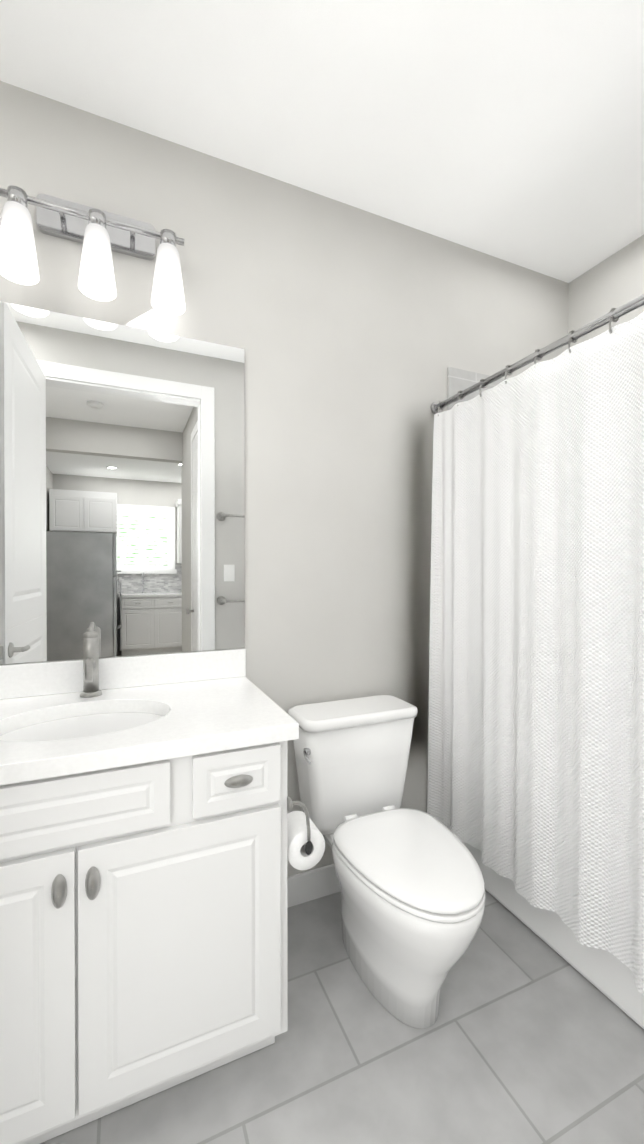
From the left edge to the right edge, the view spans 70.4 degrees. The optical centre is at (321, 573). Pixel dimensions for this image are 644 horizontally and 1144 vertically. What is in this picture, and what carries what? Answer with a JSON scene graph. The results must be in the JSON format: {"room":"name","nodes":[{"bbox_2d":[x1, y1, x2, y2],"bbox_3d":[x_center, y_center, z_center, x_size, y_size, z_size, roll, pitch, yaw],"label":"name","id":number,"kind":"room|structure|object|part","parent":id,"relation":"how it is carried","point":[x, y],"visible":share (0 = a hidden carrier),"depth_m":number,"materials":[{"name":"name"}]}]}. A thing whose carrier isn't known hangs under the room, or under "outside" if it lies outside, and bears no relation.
{"room":"bathroom","nodes":[
{"label":"bathroom","id":0,"kind":"room"},
{"bbox_2d":[0,81,568,876],"bbox_3d":[-0.173,-0.106,1.778,3.300,2.740,0.120,0,0,-23],"label":"wall","id":1,"kind":"structure","parent":0,"point":[354,333],"depth_m":1.77,"materials":[{"name":"grey paint"}]},
{"bbox_2d":[0,185,185,315],"bbox_3d":[-0.688,-1.007,1.401,0.514,0.307,0.153,0,0,-23],"label":"sconce","id":2,"kind":"object","parent":1,"relation":"attached to","point":[100,235],"visible":1,"depth_m":1.39,"materials":[{"name":"white glass"}]},
{"bbox_3d":[-0.694,-1.102,1.413,0.510,0.118,0.124,0,0,-23],"label":"frame","id":3,"kind":"part","parent":2,"relation":"part of","materials":[{"name":"silver metal"}]},
{"bbox_2d":[0,301,244,663],"bbox_3d":[-0.908,-0.271,1.390,1.363,1.085,0.005,0,0,-23],"label":"mirror","id":4,"kind":"object","parent":1,"relation":"attached to","point":[122,487],"visible":1,"depth_m":1.49,"materials":[{"name":"silver mirror"}]},
{"bbox_2d":[0,648,245,697],"bbox_3d":[-0.912,0.323,1.382,1.379,0.100,0.020,0,0,-23],"label":"backsplash","id":5,"kind":"structure","parent":1,"relation":"attached to","point":[24,680],"depth_m":1.49,"materials":[{"name":"white stone"}]},
{"bbox_2d":[287,864,339,907],"bbox_3d":[0.130,1.208,1.844,0.887,0.110,0.014,0,0,-23],"label":"baseboard","id":6,"kind":"structure","parent":1,"relation":"attached to","point":[310,885],"depth_m":1.75,"materials":[{"name":"white paint"}]},
{"bbox_2d":[447,367,504,409],"bbox_3d":[1.212,0.178,1.472,0.763,2.176,1.545,0,0,-23],"label":"tiled wall","id":7,"kind":"structure","parent":1,"relation":"attached to","point":[459,379],"depth_m":2.04,"materials":[{"name":"tile"}]},
{"bbox_2d":[0,0,643,282],"bbox_3d":[1.236,-1.507,-1.135,3.580,0.100,6.570,0,0,-23],"label":"ceiling","id":8,"kind":"structure","parent":0,"point":[511,131],"depth_m":1.41,"materials":[{"name":"white paint"}]},
{"bbox_2d":[40,890,643,1143],"bbox_3d":[0.146,1.319,1.051,3.300,0.100,1.725,0,0,-23],"label":"floor","id":9,"kind":"structure","parent":0,"point":[529,1036],"depth_m":1.17,"materials":[{"name":"grey tile"}]},
{"bbox_2d":[0,693,324,1143],"bbox_3d":[-0.757,0.840,1.146,1.464,0.851,0.578,0,0,-23],"label":"bathroom vanity","id":10,"kind":"object","parent":9,"relation":"on","point":[154,836],"depth_m":1.01,"materials":[{"name":"white paint"}]},
{"bbox_2d":[0,678,298,777],"bbox_3d":[-0.803,0.395,1.132,1.379,0.040,0.567,0,0,-23],"label":"countertop","id":11,"kind":"structure","parent":10,"relation":"on","point":[213,711],"depth_m":1.15,"materials":[{"name":"white stone"}]},
{"bbox_2d":[0,702,167,745],"bbox_3d":[-0.619,0.481,1.192,0.462,0.158,0.347,0,0,-23],"label":"sink","id":12,"kind":"object","parent":11,"relation":"in","point":[152,713],"depth_m":1.25,"materials":[{"name":"white ceramic"}]},
{"bbox_2d":[76,622,103,697],"bbox_3d":[-0.700,0.264,1.378,0.062,0.219,0.184,0,0,-23],"label":"faucet","id":13,"kind":"object","parent":11,"relation":"on","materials":[{"name":"silver metal"}]},
{"bbox_2d":[288,695,484,1028],"bbox_3d":[0.216,0.879,1.464,0.464,0.769,0.730,0,0,-23],"label":"toilet","id":14,"kind":"object","parent":9,"relation":"on","point":[412,893],"visible":1,"depth_m":1.38,"materials":[{"name":"white ceramic"}]},
{"bbox_3d":[0.120,0.699,1.684,0.464,0.411,0.247,0,0,-23],"label":"tank","id":15,"kind":"part","parent":14,"relation":"part of","materials":[{"name":"white ceramic"}]},
{"bbox_3d":[0.262,0.838,1.360,0.374,0.041,0.504,0,0,-23],"label":"seat","id":16,"kind":"part","parent":14,"relation":"part of","materials":[{"name":"white plastic"}]},
{"bbox_2d":[450,830,643,1028],"bbox_3d":[1.200,1.014,1.473,0.756,0.497,1.513,0,0,-23],"label":"bathtub","id":17,"kind":"object","parent":9,"relation":"on","point":[609,975],"visible":0.02,"depth_m":1.45,"materials":[{"name":"white ceramic"}]},
{"bbox_2d":[427,294,643,994],"bbox_3d":[0.791,0.168,1.290,0.082,1.829,1.543,0,0,-23],"label":"shower curtain","id":18,"kind":"object","parent":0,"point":[535,795],"visible":1,"depth_m":1.46,"materials":[{"name":"white fabric"}]},
{"bbox_3d":[0.804,-0.707,1.290,0.054,0.079,1.543,0,0,-23],"label":"rod","id":19,"kind":"part","parent":18,"relation":"part of","materials":[{"name":"silver metal"}]},
{"bbox_2d":[568,235,643,347],"bbox_3d":[1.641,-0.105,1.591,0.120,2.740,1.665,0,0,-23],"label":"wall","id":20,"kind":"structure","parent":0,"point":[607,285],"depth_m":2.13,"materials":[{"name":"grey paint"}]}
]}

